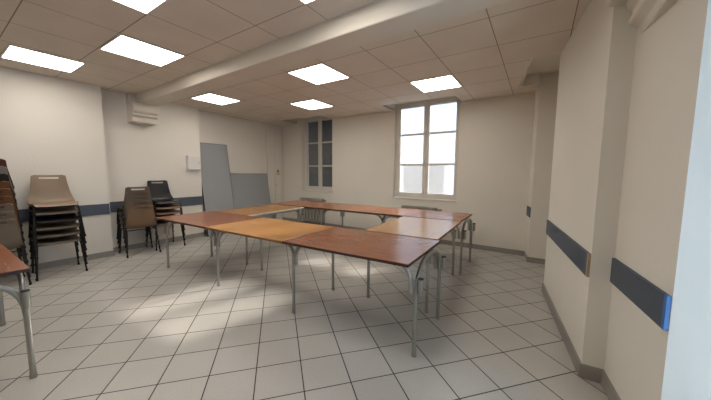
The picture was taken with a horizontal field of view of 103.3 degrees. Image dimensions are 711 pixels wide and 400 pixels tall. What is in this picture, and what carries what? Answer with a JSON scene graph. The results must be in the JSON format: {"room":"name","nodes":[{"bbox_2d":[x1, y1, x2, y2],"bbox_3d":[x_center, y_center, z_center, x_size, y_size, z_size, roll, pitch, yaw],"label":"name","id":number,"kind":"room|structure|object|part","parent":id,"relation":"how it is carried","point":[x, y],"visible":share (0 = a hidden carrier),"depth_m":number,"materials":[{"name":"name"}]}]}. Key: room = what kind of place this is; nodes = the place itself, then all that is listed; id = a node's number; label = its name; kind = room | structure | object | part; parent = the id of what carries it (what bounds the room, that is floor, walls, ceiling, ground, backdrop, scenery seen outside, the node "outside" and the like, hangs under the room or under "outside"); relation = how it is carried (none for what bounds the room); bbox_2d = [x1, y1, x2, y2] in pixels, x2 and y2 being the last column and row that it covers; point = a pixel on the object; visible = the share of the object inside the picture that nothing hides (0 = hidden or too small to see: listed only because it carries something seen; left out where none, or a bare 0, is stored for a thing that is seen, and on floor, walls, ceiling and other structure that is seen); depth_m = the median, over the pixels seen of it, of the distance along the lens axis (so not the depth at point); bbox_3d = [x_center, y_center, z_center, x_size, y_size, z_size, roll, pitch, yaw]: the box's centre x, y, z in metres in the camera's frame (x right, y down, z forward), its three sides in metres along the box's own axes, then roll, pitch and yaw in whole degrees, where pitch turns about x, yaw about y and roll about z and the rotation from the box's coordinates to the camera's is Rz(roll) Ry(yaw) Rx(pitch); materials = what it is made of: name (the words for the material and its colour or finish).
{"room":"meeting room","nodes":[
{"label":"meeting room","id":0,"kind":"room"},
{"bbox_2d":[0,66,282,264],"bbox_3d":[-4.269,-0.612,4.614,0.770,3.000,8.650,4,7,33],"label":"wall","id":1,"kind":"structure","parent":0,"point":[81,132],"depth_m":4.38,"materials":[{"name":"beige paint"}]},
{"bbox_2d":[18,203,109,221],"bbox_3d":[-5.075,0.297,2.738,0.016,0.165,4.200,4,7,33],"label":"trim","id":2,"kind":"structure","parent":1,"relation":"attached to","point":[96,209],"depth_m":4.28,"materials":[{"name":"blue plastic"}]},
{"bbox_2d":[8,230,206,275],"bbox_3d":[-4.106,0.859,4.557,0.302,0.085,8.209,3,6,29],"label":"baseboard","id":3,"kind":"structure","parent":1,"relation":"attached to","point":[55,263],"depth_m":4.50,"materials":[{"name":"grey tile"}]},
{"bbox_2d":[126,93,158,125],"bbox_3d":[-3.665,-1.560,4.844,0.294,0.473,0.365,4,7,33],"label":"air conditioner","id":4,"kind":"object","parent":1,"relation":"attached to","point":[137,113],"depth_m":4.75,"materials":[{"name":"paint"}]},
{"bbox_2d":[110,196,201,212],"bbox_3d":[-3.661,0.065,5.273,0.016,0.175,1.570,4,7,33],"label":"trim","id":5,"kind":"structure","parent":1,"relation":"attached to","point":[185,201],"depth_m":5.61,"materials":[{"name":"blue paint"}]},
{"bbox_2d":[186,156,199,169],"bbox_3d":[-3.290,-0.754,5.699,0.080,0.280,0.236,4,7,33],"label":"wall box","id":6,"kind":"object","parent":1,"relation":"attached to","point":[192,162],"visible":1,"depth_m":5.66,"materials":[{"name":"white plastic"}]},
{"bbox_2d":[266,129,282,219],"bbox_3d":[-2.225,-0.647,7.762,0.045,2.500,0.500,4,7,33],"label":"door","id":7,"kind":"structure","parent":1,"relation":"in","point":[273,140],"depth_m":7.74,"materials":[{"name":"beige paint"}]},
{"bbox_2d":[0,0,590,125],"bbox_3d":[-1.284,-1.576,2.550,7.700,0.030,8.500,4,7,33],"label":"ceiling","id":8,"kind":"structure","parent":0,"point":[490,51],"depth_m":2.92,"materials":[{"name":"white tile"}]},
{"bbox_2d":[0,44,85,72],"bbox_3d":[-3.665,-1.645,3.307,0.596,0.012,0.596,4,7,33],"label":"recessed light","id":9,"kind":"object","parent":8,"relation":"in","point":[11,52],"visible":1,"depth_m":3.28,"materials":[{"name":"paint"}]},
{"bbox_2d":[112,0,168,14],"bbox_3d":[-1.633,-1.496,1.917,0.596,0.012,0.596,4,7,33],"label":"recessed light","id":10,"kind":"object","parent":8,"relation":"in","point":[146,7],"visible":1,"depth_m":2.19,"materials":[{"name":"paint"}]},
{"bbox_2d":[98,33,185,66],"bbox_3d":[-2.312,-1.612,3.068,0.596,0.012,0.596,4,7,33],"label":"recessed light","id":11,"kind":"object","parent":8,"relation":"in","point":[121,44],"visible":1,"depth_m":3.02,"materials":[{"name":"paint"}]},
{"bbox_2d":[191,93,240,104],"bbox_3d":[-2.495,-1.802,5.038,0.596,0.012,0.596,4,7,33],"label":"recessed light","id":12,"kind":"object","parent":8,"relation":"in","point":[208,97],"visible":1,"depth_m":5.02,"materials":[{"name":"paint"}]},
{"bbox_2d":[299,0,316,5],"bbox_3d":[-0.299,-1.472,1.768,0.596,0.012,0.596,4,7,33],"label":"recessed light","id":13,"kind":"object","parent":8,"relation":"in","point":[305,2],"visible":1,"depth_m":2.13,"materials":[{"name":"paint"}]},
{"bbox_2d":[289,99,332,109],"bbox_3d":[-0.836,-1.823,5.390,0.596,0.012,0.596,4,7,33],"label":"recessed light","id":14,"kind":"object","parent":8,"relation":"in","point":[311,104],"visible":1,"depth_m":5.35,"materials":[{"name":"paint"}]},
{"bbox_2d":[287,63,349,84],"bbox_3d":[-0.483,-1.662,3.738,0.596,0.012,0.596,4,7,33],"label":"recessed light","id":15,"kind":"object","parent":8,"relation":"in","point":[320,73],"visible":1,"depth_m":3.71,"materials":[{"name":"paint"}]},
{"bbox_2d":[136,0,512,105],"bbox_3d":[-0.903,-1.531,3.017,6.968,0.183,0.260,4,7,34],"label":"beam","id":16,"kind":"structure","parent":8,"relation":"attached to","point":[377,20],"depth_m":2.50,"materials":[{"name":"paint"}]},
{"bbox_2d":[409,74,461,92],"bbox_3d":[1.177,-1.684,4.090,0.596,0.012,0.596,4,7,33],"label":"recessed light","id":17,"kind":"object","parent":8,"relation":"in","point":[449,81],"visible":1,"depth_m":4.05,"materials":[{"name":"paint"}]},
{"bbox_2d":[0,220,608,399],"bbox_3d":[-1.263,1.153,2.784,8.200,0.120,8.900,4,7,33],"label":"floor","id":18,"kind":"structure","parent":0,"point":[135,327],"depth_m":2.45,"materials":[{"name":"grey tile"}]},
{"bbox_2d":[0,218,31,284],"bbox_3d":[-4.193,0.614,3.263,0.500,0.819,0.482,4,7,33],"label":"chair","id":19,"kind":"object","parent":18,"relation":"on","point":[10,238],"visible":0.9,"depth_m":3.24,"materials":[{"name":"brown plastic"}]},
{"bbox_2d":[0,211,30,276],"bbox_3d":[-4.215,0.528,3.270,0.500,0.819,0.482,4,7,33],"label":"chair","id":20,"kind":"object","parent":19,"relation":"on","point":[8,214],"visible":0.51,"depth_m":3.23,"materials":[{"name":"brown plastic"}]},
{"bbox_2d":[0,203,28,266],"bbox_3d":[-4.237,0.441,3.276,0.500,0.819,0.482,4,7,33],"label":"chair","id":21,"kind":"object","parent":20,"relation":"on","point":[7,207],"visible":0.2,"depth_m":3.23,"materials":[{"name":"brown plastic"}]},
{"bbox_2d":[0,196,28,262],"bbox_3d":[-4.259,0.355,3.283,0.500,0.819,0.482,4,7,33],"label":"chair","id":22,"kind":"object","parent":21,"relation":"on","point":[6,199],"visible":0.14,"depth_m":3.24,"materials":[{"name":"beige plastic"}]},
{"bbox_2d":[0,188,26,255],"bbox_3d":[-4.281,0.269,3.289,0.500,0.819,0.482,4,7,33],"label":"chair","id":23,"kind":"object","parent":22,"relation":"on","point":[5,192],"visible":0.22,"depth_m":3.25,"materials":[{"name":"beige plastic"}]},
{"bbox_2d":[0,181,25,247],"bbox_3d":[-4.303,0.183,3.296,0.500,0.819,0.482,4,7,33],"label":"chair","id":24,"kind":"object","parent":23,"relation":"on","point":[3,184],"visible":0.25,"depth_m":3.27,"materials":[{"name":"beige plastic"}]},
{"bbox_2d":[0,173,24,240],"bbox_3d":[-4.325,0.097,3.302,0.500,0.819,0.482,4,7,33],"label":"chair","id":25,"kind":"object","parent":24,"relation":"on","point":[3,177],"visible":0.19,"depth_m":3.28,"materials":[{"name":"black plastic"}]},
{"bbox_2d":[0,166,23,233],"bbox_3d":[-4.347,0.011,3.309,0.500,0.819,0.482,4,7,33],"label":"chair","id":26,"kind":"object","parent":25,"relation":"on","point":[3,169],"visible":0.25,"depth_m":3.29,"materials":[{"name":"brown plastic"}]},
{"bbox_2d":[0,159,22,226],"bbox_3d":[-4.369,-0.076,3.315,0.500,0.819,0.482,4,7,33],"label":"chair","id":27,"kind":"object","parent":26,"relation":"on","point":[2,161],"visible":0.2,"depth_m":3.31,"materials":[{"name":"red plastic"}]},
{"bbox_3d":[-3.993,0.800,3.386,0.232,0.428,0.037,3,6,22],"label":"leg","id":28,"kind":"part","parent":19,"relation":"part of","materials":[{"name":"black metal"}]},
{"bbox_2d":[0,243,37,378],"bbox_3d":[-2.823,0.799,1.818,1.280,0.745,0.820,4,6,32],"label":"table","id":29,"kind":"object","parent":18,"relation":"on","point":[10,264],"visible":1,"depth_m":1.83,"materials":[{"name":"red laminate"}]},
{"bbox_3d":[-3.189,0.755,2.326,0.033,0.706,0.326,4,6,32],"label":"leg","id":30,"kind":"part","parent":29,"relation":"part of","materials":[{"name":"grey metal"}]},
{"bbox_3d":[-2.207,0.822,1.704,0.033,0.706,0.326,4,6,32],"label":"leg","id":31,"kind":"part","parent":29,"relation":"part of","materials":[{"name":"grey metal"}]},
{"bbox_3d":[-2.618,0.539,2.115,1.119,0.228,0.029,4,6,32],"label":"rail","id":32,"kind":"part","parent":29,"relation":"part of","materials":[{"name":"grey metal"}]},
{"bbox_2d":[31,235,87,280],"bbox_3d":[-4.003,0.567,3.771,0.500,0.819,0.482,4,7,36],"label":"chair","id":33,"kind":"object","parent":18,"relation":"on","point":[72,238],"visible":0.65,"depth_m":3.74,"materials":[{"name":"grey plastic"}]},
{"bbox_3d":[-4.212,0.769,3.697,0.232,0.428,0.037,3,6,25],"label":"leg","id":34,"kind":"part","parent":33,"relation":"part of","materials":[{"name":"black metal"}]},
{"bbox_2d":[30,228,87,273],"bbox_3d":[-3.993,0.470,3.755,0.500,0.819,0.482,4,7,36],"label":"chair","id":35,"kind":"object","parent":33,"relation":"on","point":[70,231],"visible":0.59,"depth_m":3.71,"materials":[{"name":"grey plastic"}]},
{"bbox_3d":[-3.991,0.686,3.528,0.042,0.432,0.214,-4,7,-40],"label":"leg","id":36,"kind":"part","parent":35,"relation":"part of","materials":[{"name":"black metal"}]},
{"bbox_2d":[30,220,87,265],"bbox_3d":[-3.982,0.373,3.739,0.500,0.819,0.482,4,7,36],"label":"chair","id":37,"kind":"object","parent":35,"relation":"on","point":[67,224],"visible":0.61,"depth_m":3.70,"materials":[{"name":"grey plastic"}]},
{"bbox_3d":[-3.981,0.589,3.511,0.042,0.432,0.214,-4,7,-40],"label":"leg","id":38,"kind":"part","parent":37,"relation":"part of","materials":[{"name":"black metal"}]},
{"bbox_2d":[29,212,86,258],"bbox_3d":[-3.972,0.276,3.722,0.500,0.819,0.482,4,7,36],"label":"chair","id":39,"kind":"object","parent":37,"relation":"on","point":[63,217],"visible":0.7,"depth_m":3.69,"materials":[{"name":"black plastic"}]},
{"bbox_2d":[28,204,86,250],"bbox_3d":[-3.962,0.179,3.706,0.500,0.819,0.482,4,7,36],"label":"chair","id":40,"kind":"object","parent":39,"relation":"on","point":[72,209],"visible":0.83,"depth_m":3.67,"materials":[{"name":"grey plastic"}]},
{"bbox_3d":[-4.170,0.381,3.631,0.232,0.428,0.037,3,6,25],"label":"leg","id":41,"kind":"part","parent":40,"relation":"part of","materials":[{"name":"black metal"}]},
{"bbox_3d":[-3.960,0.395,3.479,0.042,0.432,0.214,-4,7,-40],"label":"leg","id":42,"kind":"part","parent":40,"relation":"part of","materials":[{"name":"black metal"}]},
{"bbox_3d":[-3.941,0.178,3.696,0.256,0.021,0.378,4,7,36],"label":"under frame","id":43,"kind":"part","parent":40,"relation":"part of","materials":[{"name":"black metal"}]},
{"bbox_2d":[28,175,85,242],"bbox_3d":[-3.951,0.083,3.689,0.500,0.819,0.482,4,7,36],"label":"chair","id":44,"kind":"object","parent":40,"relation":"on","point":[43,193],"visible":0.94,"depth_m":3.74,"materials":[{"name":"beige plastic"}]},
{"bbox_3d":[-4.160,0.284,3.615,0.232,0.428,0.037,3,6,25],"label":"leg","id":45,"kind":"part","parent":44,"relation":"part of","materials":[{"name":"black metal"}]},
{"bbox_3d":[-3.950,0.298,3.462,0.042,0.432,0.214,-4,7,-40],"label":"leg","id":46,"kind":"part","parent":44,"relation":"part of","materials":[{"name":"black metal"}]},
{"bbox_3d":[-3.931,0.081,3.679,0.256,0.021,0.378,4,7,36],"label":"under frame","id":47,"kind":"part","parent":44,"relation":"part of","materials":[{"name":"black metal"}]},
{"bbox_3d":[-3.717,0.270,3.781,0.214,0.432,0.042,3,6,22],"label":"leg","id":48,"kind":"part","parent":44,"relation":"part of","materials":[{"name":"black metal"}]},
{"bbox_3d":[-3.723,0.365,3.807,0.209,0.432,0.066,4,7,36],"label":"leg","id":49,"kind":"part","parent":40,"relation":"part of","materials":[{"name":"black metal"}]},
{"bbox_3d":[-3.738,0.463,3.814,0.214,0.432,0.042,3,6,22],"label":"leg","id":50,"kind":"part","parent":39,"relation":"part of","materials":[{"name":"black metal"}]},
{"bbox_3d":[-3.748,0.560,3.830,0.214,0.432,0.042,3,6,22],"label":"leg","id":51,"kind":"part","parent":37,"relation":"part of","materials":[{"name":"black metal"}]},
{"bbox_3d":[-3.759,0.657,3.847,0.214,0.432,0.042,3,6,22],"label":"leg","id":52,"kind":"part","parent":35,"relation":"part of","materials":[{"name":"black metal"}]},
{"bbox_3d":[-3.980,0.740,4.014,0.037,0.428,0.232,-5,7,-43],"label":"leg","id":53,"kind":"part","parent":33,"relation":"part of","materials":[{"name":"black metal"}]},
{"bbox_3d":[-3.769,0.754,3.863,0.214,0.432,0.042,3,6,22],"label":"leg","id":54,"kind":"part","parent":33,"relation":"part of","materials":[{"name":"black metal"}]},
{"bbox_2d":[119,205,160,257],"bbox_3d":[-3.621,0.480,4.707,0.500,0.819,0.482,5,7,39],"label":"chair","id":55,"kind":"object","parent":18,"relation":"on","point":[137,218],"visible":0.94,"depth_m":4.57,"materials":[{"name":"brown plastic"}]},
{"bbox_3d":[-3.861,0.676,4.665,0.214,0.432,0.042,3,6,25],"label":"leg","id":56,"kind":"part","parent":55,"relation":"part of","materials":[{"name":"black metal"}]},
{"bbox_3d":[-3.659,0.696,4.503,0.037,0.428,0.232,-4,7,-40],"label":"leg","id":57,"kind":"part","parent":55,"relation":"part of","materials":[{"name":"black metal"}]},
{"bbox_2d":[118,200,155,252],"bbox_3d":[-3.647,0.404,4.722,0.500,0.819,0.482,5,7,39],"label":"chair","id":58,"kind":"object","parent":55,"relation":"on","point":[131,203],"visible":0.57,"depth_m":4.53,"materials":[{"name":"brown plastic"}]},
{"bbox_3d":[-3.888,0.600,4.679,0.214,0.432,0.042,3,6,25],"label":"leg","id":59,"kind":"part","parent":58,"relation":"part of","materials":[{"name":"black metal"}]},
{"bbox_2d":[117,196,156,247],"bbox_3d":[-3.674,0.328,4.737,0.500,0.819,0.482,5,7,39],"label":"chair","id":60,"kind":"object","parent":58,"relation":"on","point":[130,198],"visible":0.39,"depth_m":4.55,"materials":[{"name":"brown plastic"}]},
{"bbox_3d":[-3.915,0.524,4.694,0.214,0.432,0.042,3,6,25],"label":"leg","id":61,"kind":"part","parent":60,"relation":"part of","materials":[{"name":"black metal"}]},
{"bbox_2d":[116,191,150,242],"bbox_3d":[-3.701,0.252,4.752,0.500,0.819,0.482,5,7,39],"label":"chair","id":62,"kind":"object","parent":60,"relation":"on","point":[148,193],"visible":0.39,"depth_m":4.55,"materials":[{"name":"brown plastic"}]},
{"bbox_3d":[-3.941,0.448,4.709,0.214,0.432,0.042,3,6,25],"label":"leg","id":63,"kind":"part","parent":62,"relation":"part of","materials":[{"name":"black metal"}]},
{"bbox_2d":[117,186,157,237],"bbox_3d":[-3.728,0.176,4.766,0.500,0.819,0.482,5,7,39],"label":"chair","id":64,"kind":"object","parent":62,"relation":"on","point":[127,189],"visible":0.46,"depth_m":4.55,"materials":[{"name":"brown plastic"}]},
{"bbox_3d":[-3.612,0.649,4.971,0.042,0.432,0.214,-4,7,-37],"label":"leg","id":65,"kind":"part","parent":55,"relation":"part of","materials":[{"name":"black metal"}]},
{"bbox_3d":[-3.411,0.668,4.808,0.232,0.428,0.037,3,6,28],"label":"leg","id":66,"kind":"part","parent":55,"relation":"part of","materials":[{"name":"black metal"}]},
{"bbox_2d":[146,221,185,250],"bbox_3d":[-3.497,0.439,5.141,0.500,0.819,0.482,4,7,35],"label":"chair","id":67,"kind":"object","parent":18,"relation":"on","point":[159,223],"visible":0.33,"depth_m":5.12,"materials":[{"name":"grey plastic"}]},
{"bbox_2d":[146,214,184,245],"bbox_3d":[-3.492,0.344,5.129,0.500,0.819,0.482,4,7,35],"label":"chair","id":68,"kind":"object","parent":67,"relation":"on","point":[156,214],"visible":0.13,"depth_m":5.19,"materials":[{"name":"brown plastic"}]},
{"bbox_2d":[145,209,184,239],"bbox_3d":[-3.486,0.249,5.116,0.500,0.819,0.482,4,7,35],"label":"chair","id":69,"kind":"object","parent":68,"relation":"on","point":[165,211],"visible":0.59,"depth_m":5.10,"materials":[{"name":"brown plastic"}]},
{"bbox_2d":[145,202,184,234],"bbox_3d":[-3.480,0.154,5.104,0.500,0.819,0.482,4,7,35],"label":"chair","id":70,"kind":"object","parent":69,"relation":"on","point":[161,206],"visible":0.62,"depth_m":5.10,"materials":[{"name":"brown plastic"}]},
{"bbox_2d":[147,180,182,228],"bbox_3d":[-3.475,0.058,5.091,0.500,0.819,0.482,4,7,35],"label":"chair","id":71,"kind":"object","parent":70,"relation":"on","point":[160,192],"visible":0.7,"depth_m":5.17,"materials":[{"name":"black plastic"}]},
{"bbox_2d":[154,211,262,285],"bbox_3d":[-2.027,0.607,3.886,1.281,0.745,0.820,4,6,31],"label":"table","id":72,"kind":"object","parent":18,"relation":"on","point":[203,220],"visible":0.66,"depth_m":3.77,"materials":[{"name":"red laminate"}]},
{"bbox_3d":[-2.583,0.591,4.095,0.033,0.706,0.326,4,6,31],"label":"leg","id":73,"kind":"part","parent":72,"relation":"part of","materials":[{"name":"grey metal"}]},
{"bbox_3d":[-2.149,0.398,3.636,1.149,0.228,0.029,4,6,31],"label":"rail","id":74,"kind":"part","parent":72,"relation":"part of","materials":[{"name":"grey metal"}]},
{"bbox_3d":[-2.398,0.563,4.393,0.033,0.706,0.326,4,6,31],"label":"leg","id":75,"kind":"part","parent":72,"relation":"part of","materials":[{"name":"grey metal"}]},
{"bbox_2d":[213,237,216,245],"bbox_3d":[-1.672,0.494,3.350,0.038,0.103,0.038,4,6,31],"label":"socket","id":76,"kind":"object","parent":72,"relation":"attached to","point":[214,238],"depth_m":3.33,"materials":[{"name":"grey metal"}]},
{"bbox_3d":[-1.565,0.658,3.472,0.033,0.706,0.326,4,6,31],"label":"leg","id":77,"kind":"part","parent":72,"relation":"part of","materials":[{"name":"grey metal"}]},
{"bbox_3d":[-1.381,0.630,3.770,0.033,0.706,0.326,4,6,31],"label":"leg","id":78,"kind":"part","parent":72,"relation":"part of","materials":[{"name":"grey metal"}]},
{"bbox_2d":[200,142,234,236],"bbox_3d":[-3.055,-0.248,6.229,0.327,1.989,0.685,4,7,33],"label":"panel","id":79,"kind":"object","parent":18,"relation":"on","point":[217,193],"visible":0.59,"depth_m":6.20,"materials":[{"name":"grey fabric"}]},
{"bbox_2d":[230,173,272,218],"bbox_3d":[-2.583,0.005,7.061,0.247,1.334,1.080,4,7,33],"label":"panel","id":80,"kind":"object","parent":18,"relation":"on","point":[248,189],"visible":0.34,"depth_m":7.02,"materials":[{"name":"grey fabric"}]},
{"bbox_2d":[216,204,303,264],"bbox_3d":[-1.591,0.522,4.805,0.800,0.745,1.290,4,6,31],"label":"table","id":81,"kind":"object","parent":18,"relation":"on","point":[273,209],"visible":0.56,"depth_m":4.60,"materials":[{"name":"brown wood"}]},
{"bbox_3d":[-1.725,0.587,4.201,0.326,0.706,0.033,4,6,31],"label":"leg","id":82,"kind":"part","parent":81,"relation":"part of","materials":[{"name":"grey metal"}]},
{"bbox_3d":[-1.291,0.312,4.601,0.029,0.228,1.129,4,6,31],"label":"rail","id":83,"kind":"part","parent":81,"relation":"part of","materials":[{"name":"grey metal"}]},
{"bbox_2d":[206,218,332,264],"bbox_3d":[-0.965,0.435,3.214,1.242,0.258,0.820,4,6,31],"label":"table","id":84,"kind":"object","parent":18,"relation":"on","point":[268,229],"visible":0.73,"depth_m":3.09,"materials":[{"name":"brown wood"}]},
{"bbox_3d":[-1.102,0.467,2.995,1.233,0.228,0.029,4,6,31],"label":"rail","id":85,"kind":"part","parent":84,"relation":"part of","materials":[{"name":"grey metal"}]},
{"bbox_2d":[271,200,342,227],"bbox_3d":[-0.989,0.440,5.709,1.299,0.745,0.820,4,6,32],"label":"table","id":86,"kind":"object","parent":18,"relation":"on","point":[313,205],"visible":0.48,"depth_m":5.52,"materials":[{"name":"red laminate"}]},
{"bbox_2d":[318,204,398,220],"bbox_3d":[0.063,0.269,5.023,1.243,0.258,0.820,4,6,32],"label":"table","id":87,"kind":"object","parent":18,"relation":"on","point":[362,209],"visible":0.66,"depth_m":4.91,"materials":[{"name":"red laminate"}]},
{"bbox_3d":[-0.076,0.301,4.806,1.233,0.228,0.029,4,6,32],"label":"rail","id":88,"kind":"part","parent":87,"relation":"part of","materials":[{"name":"grey metal"}]},
{"bbox_2d":[282,227,445,357],"bbox_3d":[0.073,0.746,2.601,1.295,0.745,0.820,4,6,31],"label":"table","id":89,"kind":"object","parent":18,"relation":"on","point":[403,251],"visible":1,"depth_m":2.42,"materials":[{"name":"red laminate"}]},
{"bbox_3d":[-0.522,0.727,2.834,0.033,0.706,0.326,4,6,31],"label":"leg","id":90,"kind":"part","parent":89,"relation":"part of","materials":[{"name":"grey metal"}]},
{"bbox_2d":[294,254,297,265],"bbox_3d":[-0.566,0.567,2.673,0.038,0.103,0.038,4,6,31],"label":"table leg","id":91,"kind":"object","parent":89,"relation":"attached to","point":[295,255],"depth_m":2.66,"materials":[{"name":"grey metal"}]},
{"bbox_3d":[-0.338,0.699,3.132,0.033,0.706,0.326,4,6,31],"label":"leg","id":92,"kind":"part","parent":89,"relation":"part of","materials":[{"name":"grey metal"}]},
{"bbox_3d":[-0.078,0.534,2.369,1.173,0.228,0.029,4,6,31],"label":"rail","id":93,"kind":"part","parent":89,"relation":"part of","materials":[{"name":"grey metal"}]},
{"bbox_2d":[408,278,413,292],"bbox_3d":[0.409,0.632,2.077,0.038,0.103,0.038,4,6,31],"label":"table leg","id":94,"kind":"object","parent":89,"relation":"attached to","point":[411,281],"depth_m":2.06,"materials":[{"name":"grey metal"}]},
{"bbox_3d":[0.517,0.795,2.198,0.033,0.706,0.326,4,6,31],"label":"leg","id":95,"kind":"part","parent":89,"relation":"part of","materials":[{"name":"grey metal"}]},
{"bbox_2d":[433,257,436,267],"bbox_3d":[0.747,0.582,2.624,0.038,0.103,0.038,4,6,31],"label":"table leg","id":96,"kind":"object","parent":89,"relation":"attached to","point":[435,258],"depth_m":2.61,"materials":[{"name":"grey metal"}]},
{"bbox_3d":[0.701,0.768,2.496,0.033,0.706,0.326,4,6,31],"label":"leg","id":97,"kind":"part","parent":89,"relation":"part of","materials":[{"name":"grey metal"}]},
{"bbox_2d":[364,216,460,312],"bbox_3d":[0.741,0.673,3.412,0.795,0.745,1.325,4,6,30],"label":"table","id":98,"kind":"object","parent":18,"relation":"on","point":[434,229],"visible":0.68,"depth_m":3.16,"materials":[{"name":"beige wood"}]},
{"bbox_3d":[0.269,0.717,2.991,0.326,0.706,0.033,4,6,30],"label":"leg","id":99,"kind":"part","parent":98,"relation":"part of","materials":[{"name":"grey metal"}]},
{"bbox_3d":[0.576,0.737,2.811,0.326,0.706,0.033,4,6,30],"label":"leg","id":100,"kind":"part","parent":98,"relation":"part of","materials":[{"name":"grey metal"}]},
{"bbox_3d":[1.192,0.642,3.848,0.326,0.706,0.033,4,6,30],"label":"leg","id":101,"kind":"part","parent":98,"relation":"part of","materials":[{"name":"grey metal"}]},
{"bbox_2d":[401,205,441,210],"bbox_3d":[1.299,0.481,5.608,0.820,0.716,0.140,4,7,35],"label":"radiator","id":102,"kind":"object","parent":18,"relation":"on","point":[402,206],"visible":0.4,"depth_m":5.54,"materials":[{"name":"metal"}]},
{"bbox_2d":[379,208,475,274],"bbox_3d":[1.103,0.582,4.388,1.299,0.745,0.820,4,6,32],"label":"table","id":103,"kind":"object","parent":18,"relation":"on","point":[397,213],"visible":0.8,"depth_m":4.25,"materials":[{"name":"red laminate"}]},
{"bbox_3d":[0.917,0.375,4.108,1.177,0.228,0.029,4,6,32],"label":"rail","id":104,"kind":"part","parent":103,"relation":"part of","materials":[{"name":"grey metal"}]},
{"bbox_3d":[1.511,0.637,3.928,0.033,0.706,0.326,4,6,32],"label":"leg","id":105,"kind":"part","parent":103,"relation":"part of","materials":[{"name":"grey metal"}]},
{"bbox_3d":[1.718,0.607,4.253,0.033,0.706,0.326,4,6,32],"label":"leg","id":106,"kind":"part","parent":103,"relation":"part of","materials":[{"name":"grey metal"}]},
{"bbox_2d":[282,92,534,250],"bbox_3d":[0.783,-0.727,6.211,7.517,3.000,0.350,4,7,35],"label":"wall","id":107,"kind":"structure","parent":0,"point":[495,134],"depth_m":5.17,"materials":[{"name":"beige paint"}]},
{"bbox_2d":[300,197,325,224],"bbox_3d":[-1.093,0.305,7.276,0.860,0.714,0.160,4,7,35],"label":"radiator","id":108,"kind":"object","parent":107,"relation":"attached to","point":[310,215],"visible":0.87,"depth_m":7.23,"materials":[{"name":"metal"}]},
{"bbox_2d":[301,116,332,192],"bbox_3d":[-0.942,-1.182,7.307,1.080,1.942,0.265,4,7,35],"label":"window","id":109,"kind":"structure","parent":107,"relation":"in","point":[318,130],"depth_m":7.38,"materials":[{"name":"paint"}]},
{"bbox_2d":[309,122,317,185],"bbox_3d":[-1.074,-1.220,7.541,0.512,1.913,0.030,4,7,35],"label":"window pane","id":110,"kind":"object","parent":109,"relation":"attached to","point":[313,126],"depth_m":7.58,"materials":[{"name":"glass"}]},
{"bbox_3d":[-0.976,-0.230,7.359,1.080,0.035,0.170,4,7,35],"label":"sill","id":111,"kind":"part","parent":109,"relation":"part of","materials":[{"name":"paint"}]},
{"bbox_2d":[323,120,331,186],"bbox_3d":[-0.663,-1.189,7.254,0.484,1.913,0.030,4,7,35],"label":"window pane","id":112,"kind":"object","parent":109,"relation":"attached to","point":[327,125],"depth_m":7.29,"materials":[{"name":"glass"}]},
{"bbox_2d":[281,95,463,123],"bbox_3d":[0.039,-2.046,6.061,4.328,0.326,0.600,4,7,35],"label":"trim","id":113,"kind":"structure","parent":107,"relation":"attached to","point":[388,105],"depth_m":5.74,"materials":[{"name":"white paint"}]},
{"bbox_2d":[283,217,523,255],"bbox_3d":[0.374,0.715,6.407,6.034,0.085,0.012,4,7,35],"label":"baseboard","id":114,"kind":"structure","parent":107,"relation":"attached to","point":[447,242],"depth_m":5.23,"materials":[{"name":"grey tile"}]},
{"bbox_2d":[392,96,460,202],"bbox_3d":[1.391,-0.980,5.619,1.350,1.975,0.160,4,7,35],"label":"window","id":115,"kind":"structure","parent":107,"relation":"in","point":[425,196],"depth_m":5.61,"materials":[{"name":"paint"}]},
{"bbox_3d":[1.370,-0.013,5.691,1.350,0.035,0.110,4,7,35],"label":"sill","id":116,"kind":"part","parent":115,"relation":"part of","materials":[{"name":"paint"}]},
{"bbox_2d":[525,0,710,399],"bbox_3d":[1.686,-0.178,0.547,1.293,3.000,8.334,3,6,25],"label":"wall","id":117,"kind":"structure","parent":0,"point":[620,163],"depth_m":1.59,"materials":[{"name":"beige paint"}]},
{"bbox_2d":[526,206,530,216],"bbox_3d":[2.749,0.180,4.469,0.014,0.155,0.289,3,6,23],"label":"trim","id":118,"kind":"structure","parent":117,"relation":"attached to","point":[528,212],"depth_m":4.42,"materials":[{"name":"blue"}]},
{"bbox_2d":[520,51,560,86],"bbox_3d":[2.561,-1.706,3.449,1.040,0.188,1.310,4,7,33],"label":"trim","id":119,"kind":"structure","parent":117,"relation":"attached to","point":[548,62],"depth_m":3.83,"materials":[{"name":"white paint"}]},
{"bbox_2d":[546,220,590,276],"bbox_3d":[1.861,0.366,2.530,0.016,0.156,1.532,3,6,26],"label":"trim","id":120,"kind":"structure","parent":117,"relation":"attached to","point":[575,252],"depth_m":2.22,"materials":[{"name":"blue plastic"}]},
{"bbox_2d":[524,251,620,399],"bbox_3d":[1.424,1.244,0.914,0.676,0.095,8.086,3,6,25],"label":"baseboard","id":121,"kind":"structure","parent":117,"relation":"attached to","point":[588,372],"depth_m":1.96,"materials":[{"name":"grey tile"}]},
{"bbox_2d":[610,258,671,330],"bbox_3d":[1.481,0.464,1.490,0.016,0.154,0.622,3,6,26],"label":"trim","id":122,"kind":"structure","parent":117,"relation":"attached to","point":[652,300],"depth_m":1.39,"materials":[{"name":"blue plastic"}]},
{"bbox_2d":[604,0,677,33],"bbox_3d":[1.471,-1.178,1.457,0.248,0.513,0.455,4,7,33],"label":"trim","id":123,"kind":"structure","parent":117,"relation":"attached to","point":[645,13],"depth_m":1.49,"materials":[{"name":"paint"}]},
{"label":"outside","id":124,"kind":"structure","parent":0,"visible":0},
{"bbox_2d":[403,165,445,193],"bbox_3d":[1.892,-0.123,7.855,1.150,1.700,0.200,4,7,33],"label":"wall","id":125,"kind":"structure","parent":124,"point":[412,175],"depth_m":7.73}
]}

